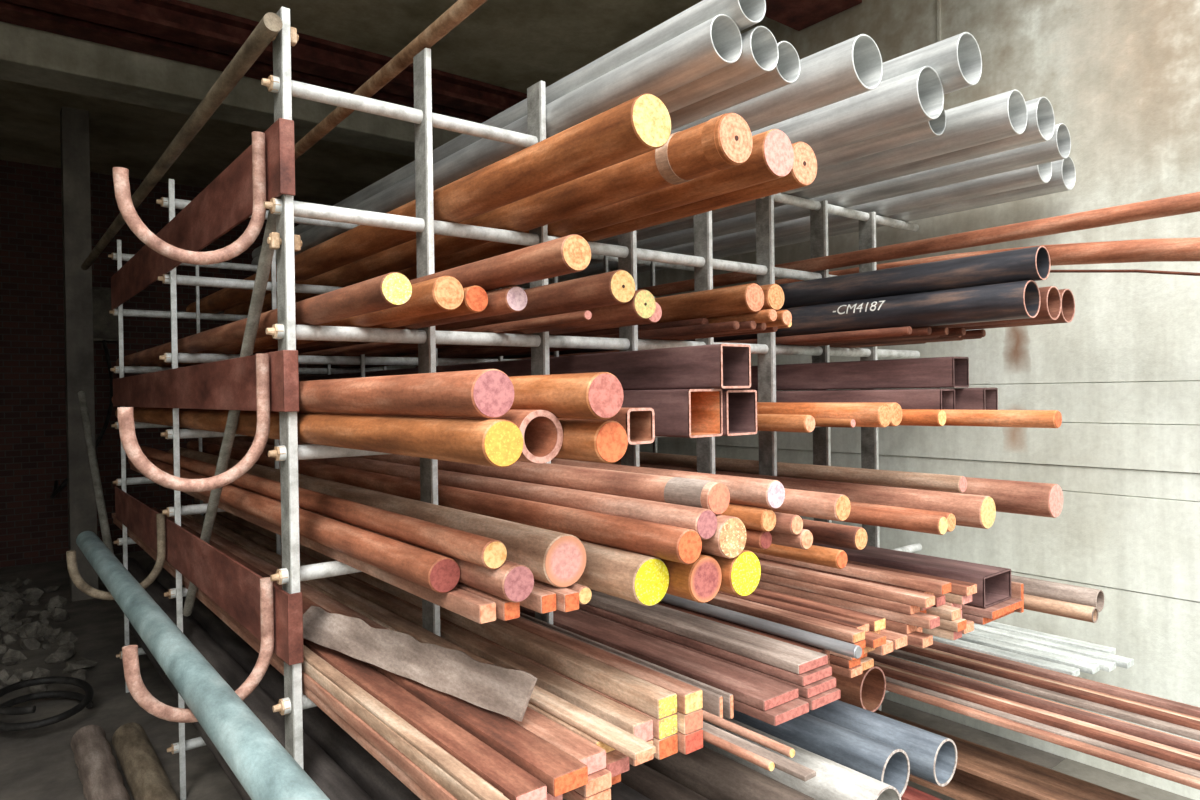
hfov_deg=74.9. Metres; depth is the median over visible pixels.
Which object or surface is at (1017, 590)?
bar
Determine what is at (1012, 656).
bar
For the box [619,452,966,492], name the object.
bar
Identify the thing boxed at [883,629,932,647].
bar
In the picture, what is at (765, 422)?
bar
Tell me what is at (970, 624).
bar
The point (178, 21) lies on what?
beam
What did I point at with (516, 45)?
ceiling
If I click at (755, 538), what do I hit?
bar
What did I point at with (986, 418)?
bar
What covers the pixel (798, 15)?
trim
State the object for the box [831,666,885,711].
pipe
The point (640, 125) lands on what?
bar
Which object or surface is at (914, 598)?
bar
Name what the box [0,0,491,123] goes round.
beam
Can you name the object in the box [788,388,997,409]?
tube
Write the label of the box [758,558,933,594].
bar
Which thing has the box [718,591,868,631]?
bar
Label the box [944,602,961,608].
bar
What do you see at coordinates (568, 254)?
bar
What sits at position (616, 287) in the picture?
bar
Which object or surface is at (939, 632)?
bar
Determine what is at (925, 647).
bar
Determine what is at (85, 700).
hose
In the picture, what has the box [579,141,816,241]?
bar
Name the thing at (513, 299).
bar
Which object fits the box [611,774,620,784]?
bar
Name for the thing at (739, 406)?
tube
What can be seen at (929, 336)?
rod
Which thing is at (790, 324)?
rod
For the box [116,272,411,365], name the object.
bar
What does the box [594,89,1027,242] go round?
pipe
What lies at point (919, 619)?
bar
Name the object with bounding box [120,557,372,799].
pipe
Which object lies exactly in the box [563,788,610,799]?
bar
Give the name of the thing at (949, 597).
bar
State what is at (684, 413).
tube
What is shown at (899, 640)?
bar
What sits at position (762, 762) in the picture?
rod
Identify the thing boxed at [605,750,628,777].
bar
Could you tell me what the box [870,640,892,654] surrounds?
bar
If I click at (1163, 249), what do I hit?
bar
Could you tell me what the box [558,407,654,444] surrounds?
tube
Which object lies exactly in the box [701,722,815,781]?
bar
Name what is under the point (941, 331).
rod
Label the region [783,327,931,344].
rod
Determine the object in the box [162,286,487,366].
bar
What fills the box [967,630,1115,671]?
bar
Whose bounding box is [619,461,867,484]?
bar
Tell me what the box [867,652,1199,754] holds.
bar
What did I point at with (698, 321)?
rod
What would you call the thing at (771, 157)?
bar
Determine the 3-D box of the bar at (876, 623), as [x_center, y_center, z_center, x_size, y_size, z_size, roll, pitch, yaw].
[-0.514,0.626,3.794,0.055,0.029,4.151,-1,1,-38]
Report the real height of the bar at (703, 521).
0.062 m
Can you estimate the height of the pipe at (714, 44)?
0.116 m
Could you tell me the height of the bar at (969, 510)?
0.100 m
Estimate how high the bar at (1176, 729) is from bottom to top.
0.020 m
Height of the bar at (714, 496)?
0.070 m
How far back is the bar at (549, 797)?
1.43 m
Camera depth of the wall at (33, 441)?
7.80 m
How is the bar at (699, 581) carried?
on the storage rack
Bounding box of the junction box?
[92,287,118,341]
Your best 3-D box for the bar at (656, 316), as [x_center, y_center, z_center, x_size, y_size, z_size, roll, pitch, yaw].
[-1.110,-0.233,3.688,0.059,0.059,4.044,-1,1,-38]
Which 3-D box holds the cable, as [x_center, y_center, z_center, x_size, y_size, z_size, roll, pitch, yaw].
[-5.005,0.159,7.566,0.544,1.528,0.633,-1,1,-38]
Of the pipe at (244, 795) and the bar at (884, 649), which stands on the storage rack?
the pipe at (244, 795)
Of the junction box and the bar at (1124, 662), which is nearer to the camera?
the bar at (1124, 662)
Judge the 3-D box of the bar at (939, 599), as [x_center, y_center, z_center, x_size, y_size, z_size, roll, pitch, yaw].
[-0.281,0.621,4.071,0.054,0.029,4.268,-1,1,-38]
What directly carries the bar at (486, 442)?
on the storage rack
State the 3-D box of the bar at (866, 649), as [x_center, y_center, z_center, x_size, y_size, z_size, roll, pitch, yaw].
[-0.602,0.673,3.785,0.060,0.023,4.276,-1,1,-38]
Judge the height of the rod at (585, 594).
0.037 m
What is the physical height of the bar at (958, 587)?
0.029 m
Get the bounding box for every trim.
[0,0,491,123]
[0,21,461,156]
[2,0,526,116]
[765,0,861,30]
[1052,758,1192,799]
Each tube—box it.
[294,0,486,159]
[299,344,750,389]
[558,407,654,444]
[621,389,722,437]
[722,356,968,390]
[722,390,756,435]
[757,389,954,409]
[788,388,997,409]
[812,543,1011,607]
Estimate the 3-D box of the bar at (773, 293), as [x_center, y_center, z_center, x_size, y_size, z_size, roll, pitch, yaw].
[-0.656,-0.314,3.930,0.084,0.084,3.863,-1,1,-38]
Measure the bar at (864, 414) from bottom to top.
0.075 m
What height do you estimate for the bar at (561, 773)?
0.033 m
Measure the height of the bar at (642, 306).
0.076 m
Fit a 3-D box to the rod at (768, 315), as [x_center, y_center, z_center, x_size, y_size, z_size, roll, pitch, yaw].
[-0.682,-0.252,3.881,0.039,0.039,3.880,-1,1,-38]
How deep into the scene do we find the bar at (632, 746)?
1.94 m
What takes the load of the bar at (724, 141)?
on the storage rack
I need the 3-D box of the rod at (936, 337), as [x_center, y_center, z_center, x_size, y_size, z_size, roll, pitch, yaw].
[0.052,-0.240,4.411,0.029,0.029,3.851,-1,1,-38]
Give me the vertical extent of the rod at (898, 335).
0.029 m
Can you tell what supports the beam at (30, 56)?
attached to the wall at (1122, 376)
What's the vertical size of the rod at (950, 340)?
0.036 m
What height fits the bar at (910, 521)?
0.056 m
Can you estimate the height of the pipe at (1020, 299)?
0.119 m
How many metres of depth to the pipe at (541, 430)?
1.37 m
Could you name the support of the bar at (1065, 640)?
on the storage rack
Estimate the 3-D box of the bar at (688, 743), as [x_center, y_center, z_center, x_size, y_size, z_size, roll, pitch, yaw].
[-1.142,0.724,3.338,0.054,0.041,4.316,-1,1,-38]
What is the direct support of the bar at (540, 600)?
on the storage rack
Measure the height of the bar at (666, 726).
0.041 m
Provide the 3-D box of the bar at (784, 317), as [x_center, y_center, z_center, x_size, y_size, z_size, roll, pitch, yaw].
[-0.582,-0.250,3.866,0.049,0.049,3.726,-1,1,-38]
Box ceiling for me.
[0,0,702,205]
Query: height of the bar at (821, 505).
0.064 m
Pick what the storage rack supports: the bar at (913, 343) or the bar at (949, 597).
the bar at (913, 343)
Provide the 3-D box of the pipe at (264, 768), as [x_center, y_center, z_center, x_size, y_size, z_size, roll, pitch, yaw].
[-1.390,0.701,2.437,0.091,0.091,3.850,-1,1,-38]
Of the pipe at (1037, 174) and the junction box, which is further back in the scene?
the junction box
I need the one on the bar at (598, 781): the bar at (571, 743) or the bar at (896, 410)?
the bar at (571, 743)
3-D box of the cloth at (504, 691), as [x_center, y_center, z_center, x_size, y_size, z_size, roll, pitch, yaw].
[-0.478,0.592,1.864,0.951,0.095,0.071,0,1,41]
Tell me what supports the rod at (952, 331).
on the storage rack
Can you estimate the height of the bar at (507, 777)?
0.029 m
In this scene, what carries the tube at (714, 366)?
on the tube at (684, 413)
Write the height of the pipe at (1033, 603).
0.050 m
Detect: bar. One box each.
[112,369,513,418]
[112,513,457,799]
[113,519,434,799]
[115,407,522,467]
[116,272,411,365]
[128,458,459,592]
[130,465,495,623]
[140,276,463,366]
[140,446,506,568]
[147,457,533,602]
[152,507,587,796]
[161,509,605,774]
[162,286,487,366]
[168,447,585,587]
[168,503,655,759]
[178,286,526,366]
[183,515,614,752]
[186,93,670,319]
[187,440,701,563]
[189,504,652,740]
[194,497,676,718]
[198,437,716,539]
[216,513,676,738]
[221,436,729,514]
[224,113,752,321]
[296,270,634,352]
[298,289,655,355]
[298,302,661,364]
[302,645,502,799]
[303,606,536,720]
[303,639,546,799]
[303,645,508,799]
[368,283,763,356]
[397,129,793,279]
[409,234,590,291]
[455,582,519,620]
[497,617,702,713]
[509,372,623,418]
[520,586,555,613]
[520,606,797,710]
[520,612,733,718]
[520,616,722,717]
[534,580,578,611]
[547,792,562,799]
[551,458,784,508]
[554,419,627,462]
[556,458,995,528]
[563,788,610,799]
[573,768,611,796]
[575,540,668,605]
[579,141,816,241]
[581,540,721,602]
[587,589,827,673]
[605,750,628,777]
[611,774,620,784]
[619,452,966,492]
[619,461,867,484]
[629,739,652,765]
[637,192,1199,296]
[640,463,843,482]
[643,463,1062,517]
[652,733,677,759]
[657,601,829,658]
[676,709,702,733]
[676,729,702,754]
[700,550,760,596]
[701,515,746,558]
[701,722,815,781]
[706,593,864,642]
[707,603,865,648]
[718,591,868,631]
[720,504,775,531]
[729,488,850,520]
[743,544,846,568]
[745,529,771,548]
[751,587,885,631]
[753,552,950,594]
[756,238,1199,284]
[757,402,901,425]
[757,403,891,426]
[757,414,814,432]
[757,580,939,628]
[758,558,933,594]
[759,560,934,607]
[760,284,783,310]
[760,572,919,614]
[766,310,791,327]
[769,529,812,549]
[771,512,802,534]
[802,519,866,549]
[829,654,860,668]
[830,648,863,659]
[830,663,862,677]
[843,505,947,534]
[847,560,976,595]
[849,343,924,347]
[850,501,955,531]
[860,657,873,670]
[864,647,874,653]
[865,631,885,647]
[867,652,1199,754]
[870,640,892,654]
[874,661,1199,756]
[874,663,1199,759]
[874,664,1199,770]
[880,630,906,649]
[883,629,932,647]
[885,619,916,633]
[885,655,1199,743]
[885,676,1199,777]
[886,682,1199,789]
[888,649,1199,740]
[898,645,1199,730]
[899,409,945,425]
[901,785,940,799]
[907,644,1199,720]
[922,627,961,639]
[925,647,1199,718]
[926,605,960,620]
[928,641,1199,717]
[932,635,1079,676]
[933,593,944,606]
[934,641,1199,707]
[938,618,966,631]
[941,409,1061,427]
[942,593,971,604]
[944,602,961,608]
[959,633,1099,674]
[962,620,973,633]
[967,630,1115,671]
[974,621,1115,653]
[974,624,1133,668]
[1011,581,1023,612]
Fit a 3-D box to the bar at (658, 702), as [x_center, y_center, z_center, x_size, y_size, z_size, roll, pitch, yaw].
[-1.235,0.640,3.361,0.054,0.041,4.432,-1,1,-38]
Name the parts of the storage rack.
post, cross rod, cross rod, cross rod, cross rod, post, cross rod, cross rod, cross rod, cross rod, post, rail, rail, cross rod, rail, cross rod, cross rod, post, post, cross rod, cross rod, post, cross rod, post, cross rod, post, post, cross rod, post, cross rod, post, cross rod, cross rod, cross rod, post, post, post, post, post, post, post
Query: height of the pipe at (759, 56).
0.110 m
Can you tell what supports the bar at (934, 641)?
on the storage rack
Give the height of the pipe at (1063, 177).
0.139 m
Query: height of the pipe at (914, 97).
0.155 m
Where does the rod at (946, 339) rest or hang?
on the storage rack
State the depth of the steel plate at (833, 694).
1.88 m
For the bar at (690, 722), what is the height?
0.041 m
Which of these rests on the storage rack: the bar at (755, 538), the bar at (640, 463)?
the bar at (640, 463)
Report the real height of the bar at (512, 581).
0.071 m
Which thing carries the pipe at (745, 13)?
on the pipe at (714, 44)
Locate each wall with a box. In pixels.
[0,160,330,567]
[371,0,1199,799]
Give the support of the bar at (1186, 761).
on the storage rack
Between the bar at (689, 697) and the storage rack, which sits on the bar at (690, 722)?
the bar at (689, 697)
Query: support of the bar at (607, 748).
on the bar at (617, 763)
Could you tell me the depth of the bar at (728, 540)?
1.60 m
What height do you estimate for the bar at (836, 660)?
0.023 m
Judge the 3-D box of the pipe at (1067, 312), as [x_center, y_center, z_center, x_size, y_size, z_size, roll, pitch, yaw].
[0.178,-0.315,4.428,0.115,0.115,4.534,-1,1,-38]
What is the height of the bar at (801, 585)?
0.029 m
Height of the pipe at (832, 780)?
0.140 m
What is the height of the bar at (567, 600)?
0.036 m
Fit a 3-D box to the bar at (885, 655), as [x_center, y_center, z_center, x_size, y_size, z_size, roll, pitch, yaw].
[0.393,1.019,4.005,0.037,0.018,4.795,-1,1,-38]
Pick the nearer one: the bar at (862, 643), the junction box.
the bar at (862, 643)
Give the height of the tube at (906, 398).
0.095 m
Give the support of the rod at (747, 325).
on the storage rack
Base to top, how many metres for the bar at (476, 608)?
0.036 m
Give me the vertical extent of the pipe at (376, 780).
0.110 m
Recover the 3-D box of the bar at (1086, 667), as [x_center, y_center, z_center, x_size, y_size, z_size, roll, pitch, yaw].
[0.529,1.009,4.585,0.066,0.024,4.253,-1,1,-38]
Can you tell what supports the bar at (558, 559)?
on the bar at (567, 600)
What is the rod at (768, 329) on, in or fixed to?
on the storage rack
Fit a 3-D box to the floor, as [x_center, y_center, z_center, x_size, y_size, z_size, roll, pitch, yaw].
[-2.601,1.694,4.888,5.340,0.200,8.100,-1,1,-38]
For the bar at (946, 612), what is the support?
on the bar at (959, 624)
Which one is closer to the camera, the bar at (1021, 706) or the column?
the bar at (1021, 706)
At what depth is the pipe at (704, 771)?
1.96 m
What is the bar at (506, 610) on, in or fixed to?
on the storage rack
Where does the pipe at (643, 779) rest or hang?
on the storage rack
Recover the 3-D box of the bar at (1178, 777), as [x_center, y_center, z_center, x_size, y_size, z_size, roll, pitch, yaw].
[0.131,1.024,3.920,0.037,0.018,4.988,-1,1,-38]
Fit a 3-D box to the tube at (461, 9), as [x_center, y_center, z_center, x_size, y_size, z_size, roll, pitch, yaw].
[-1.378,-0.972,3.313,0.043,0.157,5.501,-1,1,-38]
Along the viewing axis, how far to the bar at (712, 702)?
1.83 m
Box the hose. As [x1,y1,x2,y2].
[0,676,93,730]
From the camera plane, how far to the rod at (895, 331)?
2.94 m
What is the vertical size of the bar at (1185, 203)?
0.056 m
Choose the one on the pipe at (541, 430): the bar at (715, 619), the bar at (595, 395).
the bar at (595, 395)
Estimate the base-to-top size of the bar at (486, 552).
0.056 m
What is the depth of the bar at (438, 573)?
1.85 m
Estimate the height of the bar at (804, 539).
0.047 m
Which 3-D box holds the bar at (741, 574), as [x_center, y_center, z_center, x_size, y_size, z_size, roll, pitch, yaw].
[-1.114,0.367,3.425,0.096,0.096,4.572,-1,1,-38]
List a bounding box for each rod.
[298,310,591,355]
[307,318,708,367]
[310,321,738,367]
[340,321,755,367]
[348,323,765,367]
[358,327,777,367]
[415,326,911,367]
[565,583,591,604]
[661,593,861,658]
[703,710,794,757]
[703,730,774,770]
[707,309,776,323]
[776,335,902,344]
[778,321,791,328]
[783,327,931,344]
[793,327,948,345]
[793,335,920,344]
[798,336,938,345]
[808,328,965,345]
[814,418,855,427]
[818,337,936,345]
[829,329,985,346]
[829,336,960,345]
[838,339,954,346]
[841,340,960,347]
[846,337,981,346]
[874,710,1138,799]
[1050,269,1199,275]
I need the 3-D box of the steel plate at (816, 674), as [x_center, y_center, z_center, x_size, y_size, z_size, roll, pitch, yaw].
[-0.845,0.675,3.636,0.115,0.024,4.426,-1,1,-38]
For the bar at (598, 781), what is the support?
on the bar at (605, 794)
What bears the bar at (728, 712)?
on the storage rack
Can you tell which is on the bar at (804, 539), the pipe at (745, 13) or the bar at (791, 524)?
the bar at (791, 524)
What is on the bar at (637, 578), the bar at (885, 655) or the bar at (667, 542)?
the bar at (667, 542)
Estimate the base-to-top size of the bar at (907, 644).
0.024 m
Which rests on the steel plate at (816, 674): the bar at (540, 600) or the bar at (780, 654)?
the bar at (780, 654)
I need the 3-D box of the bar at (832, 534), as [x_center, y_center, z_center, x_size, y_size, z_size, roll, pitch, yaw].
[-0.724,0.343,3.627,0.056,0.056,4.384,-1,1,-38]
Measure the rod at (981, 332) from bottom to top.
0.029 m
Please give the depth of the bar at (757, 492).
1.86 m
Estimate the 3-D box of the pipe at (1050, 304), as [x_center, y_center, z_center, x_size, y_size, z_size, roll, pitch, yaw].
[0.069,-0.308,4.284,0.110,0.110,4.492,-1,1,-38]
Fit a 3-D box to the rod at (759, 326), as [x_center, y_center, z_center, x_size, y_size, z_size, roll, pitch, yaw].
[-0.709,-0.224,3.947,0.027,0.027,3.909,-1,1,-38]
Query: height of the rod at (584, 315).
0.026 m
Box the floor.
[0,551,1065,799]
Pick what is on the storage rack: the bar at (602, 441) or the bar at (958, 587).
the bar at (602, 441)
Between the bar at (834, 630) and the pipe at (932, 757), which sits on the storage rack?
the pipe at (932, 757)
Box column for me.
[60,107,97,601]
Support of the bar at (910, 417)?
on the storage rack
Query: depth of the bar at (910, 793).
2.54 m
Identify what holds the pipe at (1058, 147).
on the storage rack
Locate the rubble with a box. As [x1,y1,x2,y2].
[0,578,97,695]
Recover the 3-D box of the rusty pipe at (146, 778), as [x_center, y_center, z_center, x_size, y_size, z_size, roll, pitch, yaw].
[-1.241,1.528,2.420,0.128,0.128,2.900,-1,1,-38]
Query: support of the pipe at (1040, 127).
on the storage rack
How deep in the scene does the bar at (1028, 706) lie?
2.54 m
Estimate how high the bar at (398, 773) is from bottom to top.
0.029 m
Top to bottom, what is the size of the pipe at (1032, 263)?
0.106 m
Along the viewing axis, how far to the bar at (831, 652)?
2.07 m
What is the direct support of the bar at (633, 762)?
on the storage rack
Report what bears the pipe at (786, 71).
on the storage rack
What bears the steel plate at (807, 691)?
on the steel plate at (833, 694)
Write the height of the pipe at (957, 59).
0.155 m
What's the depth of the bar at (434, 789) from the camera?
1.68 m
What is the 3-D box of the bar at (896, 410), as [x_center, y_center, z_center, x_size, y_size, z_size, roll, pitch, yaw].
[-0.310,0.050,4.071,0.077,0.077,4.033,-1,1,-38]
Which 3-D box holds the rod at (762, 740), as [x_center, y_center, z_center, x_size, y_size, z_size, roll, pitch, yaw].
[-0.977,0.732,3.345,0.019,0.019,4.421,-1,1,-38]
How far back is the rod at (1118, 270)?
2.97 m
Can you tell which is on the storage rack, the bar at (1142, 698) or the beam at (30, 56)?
the bar at (1142, 698)
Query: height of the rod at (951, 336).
0.029 m
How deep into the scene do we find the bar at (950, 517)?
2.40 m
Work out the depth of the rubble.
5.26 m
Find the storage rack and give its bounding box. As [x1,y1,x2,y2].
[66,7,921,799]
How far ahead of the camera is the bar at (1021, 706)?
2.50 m
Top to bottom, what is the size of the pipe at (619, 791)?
0.120 m
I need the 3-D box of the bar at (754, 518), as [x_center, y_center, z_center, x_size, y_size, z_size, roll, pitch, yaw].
[-0.891,0.282,3.418,0.053,0.053,4.125,-1,1,-38]
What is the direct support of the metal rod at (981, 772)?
on the storage rack
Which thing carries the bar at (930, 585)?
on the bar at (758, 558)
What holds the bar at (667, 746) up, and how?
on the storage rack
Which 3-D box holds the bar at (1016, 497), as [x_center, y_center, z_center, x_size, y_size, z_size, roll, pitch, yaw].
[0.079,0.335,4.345,0.112,0.111,4.553,-1,1,-38]
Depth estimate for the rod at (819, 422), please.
2.50 m
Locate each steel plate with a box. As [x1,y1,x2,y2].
[576,609,835,697]
[579,604,831,685]
[733,698,808,725]
[798,687,840,709]
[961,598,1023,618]
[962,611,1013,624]
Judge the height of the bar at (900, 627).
0.029 m
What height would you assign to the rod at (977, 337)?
0.034 m
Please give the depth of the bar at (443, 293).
1.80 m
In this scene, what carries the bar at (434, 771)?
on the bar at (434, 789)
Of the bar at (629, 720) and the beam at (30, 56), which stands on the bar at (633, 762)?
the bar at (629, 720)
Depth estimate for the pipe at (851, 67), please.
2.17 m
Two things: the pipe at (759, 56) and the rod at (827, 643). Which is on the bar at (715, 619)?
the rod at (827, 643)
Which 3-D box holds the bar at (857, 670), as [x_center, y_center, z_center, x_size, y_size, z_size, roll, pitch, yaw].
[-0.610,0.722,3.691,0.054,0.023,4.147,-1,1,-38]
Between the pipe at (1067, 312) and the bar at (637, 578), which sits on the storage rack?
the bar at (637, 578)
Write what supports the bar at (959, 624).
on the bar at (939, 632)
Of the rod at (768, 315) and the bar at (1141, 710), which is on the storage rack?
the bar at (1141, 710)
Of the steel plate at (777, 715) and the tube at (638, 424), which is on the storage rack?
the steel plate at (777, 715)
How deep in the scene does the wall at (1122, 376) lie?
3.27 m
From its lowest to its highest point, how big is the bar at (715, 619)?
0.030 m
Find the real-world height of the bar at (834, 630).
0.023 m
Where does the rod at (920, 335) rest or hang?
on the storage rack
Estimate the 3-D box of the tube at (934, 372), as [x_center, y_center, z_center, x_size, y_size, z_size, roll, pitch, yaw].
[0.015,-0.092,4.245,0.107,0.107,3.954,-1,1,-38]
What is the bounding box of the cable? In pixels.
[50,340,112,497]
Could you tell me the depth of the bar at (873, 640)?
2.09 m
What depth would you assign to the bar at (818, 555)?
1.92 m
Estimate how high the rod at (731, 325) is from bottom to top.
0.027 m
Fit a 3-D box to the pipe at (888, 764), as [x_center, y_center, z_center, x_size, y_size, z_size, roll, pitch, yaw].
[-0.602,0.977,3.753,0.134,0.134,4.406,-1,1,-38]
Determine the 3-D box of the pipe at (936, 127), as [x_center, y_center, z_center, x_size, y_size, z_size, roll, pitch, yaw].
[-0.297,-0.896,4.217,0.116,0.116,4.406,-1,1,-38]
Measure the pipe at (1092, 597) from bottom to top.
0.074 m
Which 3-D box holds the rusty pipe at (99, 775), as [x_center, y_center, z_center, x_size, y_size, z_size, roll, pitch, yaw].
[-1.404,1.530,2.392,0.135,0.135,2.900,-1,1,-38]
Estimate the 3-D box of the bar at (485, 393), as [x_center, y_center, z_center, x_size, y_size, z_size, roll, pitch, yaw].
[-1.556,-0.006,3.045,0.084,0.083,4.446,-1,1,-38]
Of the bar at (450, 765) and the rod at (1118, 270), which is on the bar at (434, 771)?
the bar at (450, 765)
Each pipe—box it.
[70,725,129,799]
[76,531,329,799]
[112,723,178,799]
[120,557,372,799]
[129,621,251,799]
[143,407,562,463]
[146,561,420,799]
[251,14,742,271]
[252,0,765,258]
[415,280,1040,365]
[510,162,1051,287]
[588,123,1070,265]
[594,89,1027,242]
[600,97,1054,244]
[610,782,650,799]
[620,763,708,799]
[637,156,1075,273]
[643,746,815,799]
[658,26,778,112]
[669,41,799,129]
[670,34,882,133]
[703,716,900,799]
[732,709,909,796]
[751,66,943,154]
[779,246,1050,308]
[807,700,956,786]
[815,107,945,168]
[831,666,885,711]
[881,32,981,93]
[913,286,1060,327]
[948,289,1074,329]
[1011,575,1104,611]
[1024,594,1098,622]
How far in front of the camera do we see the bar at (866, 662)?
2.12 m
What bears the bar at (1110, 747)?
on the storage rack
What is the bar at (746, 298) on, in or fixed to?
on the rod at (747, 325)
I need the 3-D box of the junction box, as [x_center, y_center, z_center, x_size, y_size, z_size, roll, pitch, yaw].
[-5.090,-0.873,8.008,0.320,0.550,0.135,-1,1,-38]
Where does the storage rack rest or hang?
on the floor

